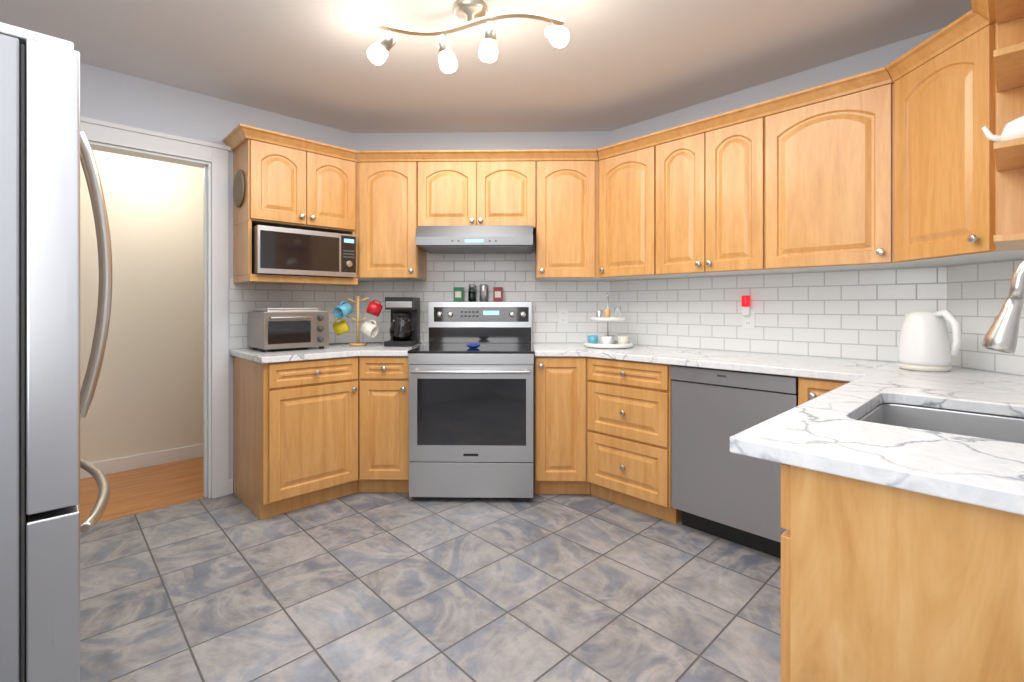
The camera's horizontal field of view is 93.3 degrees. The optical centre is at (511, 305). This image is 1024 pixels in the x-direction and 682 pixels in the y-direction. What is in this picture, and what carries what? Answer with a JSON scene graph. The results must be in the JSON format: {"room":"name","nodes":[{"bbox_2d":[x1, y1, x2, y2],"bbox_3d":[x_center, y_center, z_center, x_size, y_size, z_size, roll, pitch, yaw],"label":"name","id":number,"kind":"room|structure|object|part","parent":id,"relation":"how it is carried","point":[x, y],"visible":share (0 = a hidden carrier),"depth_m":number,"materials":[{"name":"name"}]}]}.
{"room":"kitchen","nodes":[
{"label":"kitchen","id":0,"kind":"room"},
{"bbox_2d":[80,143,210,462],"bbox_3d":[-2.100,-0.052,2.917,2.200,2.478,0.002,0,0,-44],"label":"wall","id":1,"kind":"structure","parent":0,"point":[148,396],"depth_m":2.84,"materials":[{"name":"beige paint"}]},
{"bbox_2d":[80,444,202,478],"bbox_3d":[-2.703,1.137,3.547,2.200,0.100,0.015,0,0,-44],"label":"baseboard","id":2,"kind":"structure","parent":1,"relation":"attached to","point":[115,465],"depth_m":3.55,"materials":[{"name":"white"}]},
{"bbox_2d":[80,116,232,498],"bbox_3d":[-2.194,0.095,2.723,1.070,2.185,0.150,0,0,-44],"label":"door frame","id":3,"kind":"structure","parent":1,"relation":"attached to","point":[215,326],"depth_m":2.98,"materials":[{"name":"white wood"}]},
{"bbox_2d":[79,457,780,681],"bbox_3d":[-0.667,1.187,2.287,3.900,0.002,4.751,0,0,-44],"label":"floor","id":4,"kind":"structure","parent":0,"point":[374,587],"depth_m":2.00,"materials":[{"name":"tile"}]},
{"bbox_2d":[0,22,111,681],"bbox_3d":[-1.521,0.299,1.159,0.865,1.775,0.900,0,0,-44],"label":"fridge","id":5,"kind":"object","parent":4,"relation":"on","point":[45,150],"visible":1,"depth_m":1.03,"materials":[{"name":"grey metal"}]},
{"bbox_2d":[233,356,358,519],"bbox_3d":[-1.255,0.750,3.107,0.797,0.873,0.647,0,0,-44],"label":"base cabinet","id":6,"kind":"object","parent":4,"relation":"on","point":[295,435],"visible":1,"depth_m":2.80,"materials":[{"name":"brown wood"}]},
{"bbox_2d":[230,343,397,362],"bbox_3d":[-1.111,0.294,3.236,1.224,0.034,0.660,0,0,-44],"label":"countertop","id":7,"kind":"structure","parent":6,"relation":"on","point":[258,355],"depth_m":2.88,"materials":[{"name":"stone"}]},
{"bbox_2d":[248,308,328,351],"bbox_3d":[-1.418,0.145,3.080,0.385,0.260,0.368,0,0,-44],"label":"toaster oven","id":8,"kind":"object","parent":7,"relation":"on","point":[269,329],"visible":1,"depth_m":2.96,"materials":[{"name":"silver metal"}]},
{"bbox_2d":[332,296,382,345],"bbox_3d":[-1.067,0.105,3.326,0.317,0.340,0.311,0,0,-44],"label":"mug tree","id":9,"kind":"object","parent":7,"relation":"on","point":[343,310],"visible":1,"depth_m":3.31,"materials":[{"name":"multicoloured ceramic"}]},
{"bbox_2d":[329,341,420,348],"bbox_3d":[-0.914,0.265,3.300,0.598,0.021,0.711,0,0,-44],"label":"cord","id":10,"kind":"object","parent":7,"relation":"on","point":[375,342],"visible":0.65,"depth_m":3.48,"materials":[{"name":"black plastic"}]},
{"bbox_2d":[384,297,419,345],"bbox_3d":[-0.767,0.108,3.372,0.190,0.333,0.278,0,0,1],"label":"coffee maker","id":11,"kind":"object","parent":7,"relation":"on","point":[404,329],"visible":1,"depth_m":3.30,"materials":[{"name":"black plastic"}]},
{"bbox_2d":[358,356,409,492],"bbox_3d":[-0.842,0.750,3.366,0.657,0.873,0.841,0,0,-44],"label":"base cabinet","id":12,"kind":"object","parent":4,"relation":"on","point":[384,461],"visible":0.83,"depth_m":3.00,"materials":[{"name":"brown wood"}]},
{"bbox_2d":[358,343,426,355],"bbox_3d":[-0.617,0.294,3.119,0.670,0.034,0.192,0,0,-44],"label":"countertop","id":13,"kind":"structure","parent":12,"relation":"on","point":[400,350],"depth_m":2.98,"materials":[{"name":"stone"}]},
{"bbox_2d":[407,302,533,497],"bbox_3d":[-0.240,0.580,3.207,0.760,1.212,0.735,0,0,1],"label":"stove","id":14,"kind":"object","parent":4,"relation":"on","point":[471,422],"visible":1,"depth_m":2.90,"materials":[{"name":"silver metal"}]},
{"bbox_2d":[453,287,463,301],"bbox_3d":[-0.393,-0.082,3.549,0.068,0.105,0.050,0,0,1],"label":"tin","id":15,"kind":"object","parent":14,"relation":"on","point":[458,294],"visible":1,"depth_m":3.52,"materials":[{"name":"green metal"}]},
{"bbox_2d":[468,284,475,301],"bbox_3d":[-0.293,-0.092,3.546,0.056,0.125,0.056,0,0,-44],"label":"tin","id":16,"kind":"object","parent":14,"relation":"on","point":[471,293],"visible":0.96,"depth_m":3.52,"materials":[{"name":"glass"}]},
{"bbox_2d":[466,344,480,347],"bbox_3d":[-0.247,0.260,3.100,0.100,0.022,0.100,0,0,-44],"label":"dish","id":17,"kind":"object","parent":14,"relation":"on","point":[473,345],"visible":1,"depth_m":3.07,"materials":[{"name":"blue ceramic"}]},
{"bbox_2d":[480,284,487,301],"bbox_3d":[-0.208,-0.092,3.544,0.060,0.125,0.060,0,0,-44],"label":"shaker","id":18,"kind":"object","parent":14,"relation":"on","point":[483,292],"visible":0.98,"depth_m":3.52,"materials":[{"name":"silver metal"}]},
{"bbox_2d":[493,287,502,301],"bbox_3d":[-0.103,-0.082,3.543,0.068,0.105,0.050,0,0,1],"label":"tin","id":19,"kind":"object","parent":14,"relation":"on","point":[497,294],"visible":1,"depth_m":3.52,"materials":[{"name":"red metal"}]},
{"bbox_2d":[534,356,589,493],"bbox_3d":[0.368,0.750,3.340,0.840,0.873,0.656,0,0,-44],"label":"base cabinet","id":20,"kind":"object","parent":4,"relation":"on","point":[560,425],"visible":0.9,"depth_m":2.97,"materials":[{"name":"brown wood"}]},
{"bbox_2d":[532,343,585,356],"bbox_3d":[0.138,0.294,3.108,0.208,0.034,0.668,0,0,-44],"label":"countertop","id":21,"kind":"structure","parent":20,"relation":"on","point":[539,350],"depth_m":2.96,"materials":[{"name":"stone"}]},
{"bbox_2d":[542,343,1023,382],"bbox_3d":[1.145,0.294,2.673,0.644,0.034,2.693,0,0,-44],"label":"countertop","id":22,"kind":"structure","parent":20,"relation":"on","point":[787,365],"depth_m":2.40,"materials":[{"name":"stone"}]},
{"bbox_2d":[583,295,632,347],"bbox_3d":[0.642,0.100,3.234,0.328,0.350,0.328,0,0,-44],"label":"tiered tray","id":23,"kind":"object","parent":22,"relation":"on","point":[607,341],"visible":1,"depth_m":3.16,"materials":[{"name":"white ceramic"}]},
{"bbox_2d":[898,310,961,371],"bbox_3d":[1.791,0.146,2.075,0.201,0.258,0.215,0,0,-44],"label":"kettle","id":24,"kind":"object","parent":22,"relation":"on","point":[924,342],"visible":1,"depth_m":2.03,"materials":[{"name":"beige"}]},
{"bbox_2d":[587,357,681,523],"bbox_3d":[0.769,0.750,3.063,0.647,0.873,0.797,0,0,-44],"label":"base cabinet","id":25,"kind":"object","parent":4,"relation":"on","point":[629,434],"visible":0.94,"depth_m":2.75,"materials":[{"name":"brown wood"}]},
{"bbox_2d":[670,365,797,558],"bbox_3d":[1.252,0.753,2.551,0.563,0.868,0.598,0,0,-44],"label":"dishwasher","id":26,"kind":"object","parent":4,"relation":"on","point":[719,489],"visible":0.73,"depth_m":2.38,"materials":[{"name":"grey metal"}]},
{"bbox_2d":[798,377,914,405],"bbox_3d":[1.582,0.750,2.214,0.647,0.873,0.333,0,0,-44],"label":"base cabinet","id":27,"kind":"object","parent":4,"relation":"on","point":[809,389],"visible":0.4,"depth_m":2.08,"materials":[{"name":"brown wood"}]},
{"bbox_2d":[730,371,1023,463],"bbox_3d":[1.150,0.294,1.252,1.313,0.034,0.634,0,0,-44],"label":"countertop","id":28,"kind":"structure","parent":27,"relation":"on","point":[865,390],"depth_m":1.45,"materials":[{"name":"stone"}]},
{"bbox_2d":[981,260,1023,353],"bbox_3d":[1.178,0.066,1.031,0.130,0.417,0.259,0,0,-44],"label":"faucet","id":29,"kind":"object","parent":28,"relation":"on","point":[1001,335],"visible":1,"depth_m":1.10,"materials":[{"name":"silver metal"}]},
{"bbox_2d":[781,479,1023,681],"bbox_3d":[0.979,0.866,1.024,0.680,0.640,0.541,0,0,-44],"label":"base cabinet","id":30,"kind":"object","parent":4,"relation":"on","point":[881,583],"depth_m":0.84,"materials":[{"name":"brown wood"}]},
{"bbox_2d":[786,407,1023,514],"bbox_3d":[0.837,0.294,0.906,0.383,0.034,0.420,0,0,-44],"label":"countertop","id":31,"kind":"structure","parent":30,"relation":"on","point":[829,432],"depth_m":0.89,"materials":[{"name":"stone"}]},
{"bbox_2d":[858,403,1023,443],"bbox_3d":[1.157,0.416,1.221,0.546,0.206,0.451,0,0,-44],"label":"sink","id":32,"kind":"object","parent":31,"relation":"in","point":[1000,428],"visible":0.06,"depth_m":1.44,"materials":[{"name":"silver metal"}]},
{"bbox_2d":[857,480,1018,514],"bbox_3d":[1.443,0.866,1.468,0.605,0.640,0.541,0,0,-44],"label":"base cabinet","id":33,"kind":"object","parent":4,"relation":"on","point":[858,481],"depth_m":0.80,"materials":[{"name":"brown wood"}]},
{"bbox_2d":[0,0,971,132],"bbox_3d":[-0.667,-1.291,2.287,3.900,0.001,4.751,0,0,-44],"label":"ceiling","id":34,"kind":"structure","parent":0,"point":[611,65],"depth_m":2.46,"materials":[{"name":"white paint"}]},
{"bbox_2d":[367,0,569,72],"bbox_3d":[-0.197,-1.169,2.109,0.896,0.245,0.168,0,0,10],"label":"ceiling light","id":35,"kind":"object","parent":34,"relation":"attached to","point":[470,13],"visible":1,"depth_m":2.08,"materials":[{"name":"white glass"}]},
{"bbox_2d":[80,27,1023,479],"bbox_3d":[-0.321,-0.052,1.926,3.800,2.478,3.651,0,0,-44],"label":"wall","id":36,"kind":"structure","parent":0,"point":[856,313],"depth_m":2.99,"materials":[{"name":"white tile"}]},
{"bbox_2d":[228,479,232,493],"bbox_3d":[-1.025,1.142,1.252,1.850,0.090,3.651,0,0,-44],"label":"baseboard","id":37,"kind":"structure","parent":36,"relation":"attached to","point":[230,486],"depth_m":3.05,"materials":[{"name":"white"}]},
{"bbox_2d":[223,124,357,286],"bbox_3d":[-1.370,-0.591,3.184,0.857,0.895,0.377,0,0,-44],"label":"upper cabinet","id":38,"kind":"object","parent":36,"relation":"attached to","point":[293,182],"depth_m":3.00,"materials":[{"name":"brown wood"}]},
{"bbox_2d":[233,169,244,207],"bbox_3d":[-1.665,-0.713,2.946,0.014,0.230,0.230,0,0,-44],"label":"trivet","id":39,"kind":"object","parent":38,"relation":"hanging from","point":[238,188],"visible":0.98,"depth_m":2.93,"materials":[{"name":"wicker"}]},
{"bbox_2d":[252,225,356,277],"bbox_3d":[-1.376,-0.329,3.138,0.605,0.279,0.392,0,0,-44],"label":"microwave","id":40,"kind":"object","parent":38,"relation":"in","point":[286,251],"visible":0.98,"depth_m":2.97,"materials":[{"name":"silver metal"}]},
{"bbox_2d":[356,161,535,280],"bbox_3d":[-0.514,-0.583,3.419,1.357,0.791,0.367,0,0,1],"label":"upper cabinet","id":41,"kind":"object","parent":36,"relation":"attached to","point":[496,193],"depth_m":3.27,"materials":[{"name":"brown wood"}]},
{"bbox_2d":[416,225,532,253],"bbox_3d":[-0.237,-0.452,3.345,0.754,0.138,0.504,0,0,1],"label":"range hood","id":42,"kind":"object","parent":41,"relation":"attached to","point":[474,239],"visible":1,"depth_m":3.12,"materials":[{"name":"silver metal"}]},
{"bbox_2d":[356,149,606,279],"bbox_3d":[-0.125,-0.613,3.372,1.508,0.851,1.190,0,0,-44],"label":"upper cabinet","id":43,"kind":"object","parent":36,"relation":"attached to","point":[567,219],"depth_m":3.25,"materials":[{"name":"brown wood"}]},
{"bbox_2d":[558,309,567,323],"bbox_3d":[0.379,0.081,3.581,0.072,0.116,0.007,0,0,1],"label":"electrical outlet","id":44,"kind":"object","parent":36,"relation":"attached to","point":[562,316],"visible":1,"depth_m":3.58,"materials":[{"name":"white plastic"}]},
{"bbox_2d":[741,295,754,328],"bbox_3d":[1.385,0.037,2.851,0.052,0.195,0.072,0,0,-44],"label":"electrical outlet","id":45,"kind":"object","parent":36,"relation":"attached to","point":[748,321],"depth_m":2.85,"materials":[{"name":"white plastic"}]},
{"bbox_3d":[1.380,-0.002,2.853,0.048,0.117,0.048,0,0,-44],"label":"socket nightlight","id":46,"kind":"part","parent":45,"relation":"part of","materials":[{"name":"red plastic"}]},
{"bbox_2d":[597,67,939,279],"bbox_3d":[1.227,-0.613,2.779,0.377,0.851,1.840,0,0,-44],"label":"upper cabinet","id":47,"kind":"object","parent":36,"relation":"attached to","point":[829,175],"depth_m":2.50,"materials":[{"name":"brown wood"}]},
{"bbox_2d":[886,10,1023,264],"bbox_3d":[1.862,-0.613,1.910,0.662,0.851,0.601,0,0,-44],"label":"upper cabinet","id":48,"kind":"object","parent":36,"relation":"attached to","point":[945,169],"depth_m":1.84,"materials":[{"name":"brown wood"}]},
{"bbox_2d":[971,0,1023,250],"bbox_3d":[1.585,-0.613,1.448,0.416,0.851,0.316,0,0,-44],"label":"wall-mounted shelf","id":49,"kind":"object","parent":48,"relation":"attached to","point":[1007,16],"visible":1,"depth_m":1.61,"materials":[{"name":"brown wood"}]},
{"bbox_2d":[981,116,1023,141],"bbox_3d":[1.547,-0.533,1.472,0.128,0.108,0.170,0,0,-44],"label":"teapot","id":50,"kind":"object","parent":49,"relation":"on","point":[1014,129],"visible":0.73,"depth_m":1.46,"materials":[{"name":"white ceramic"}]}
]}

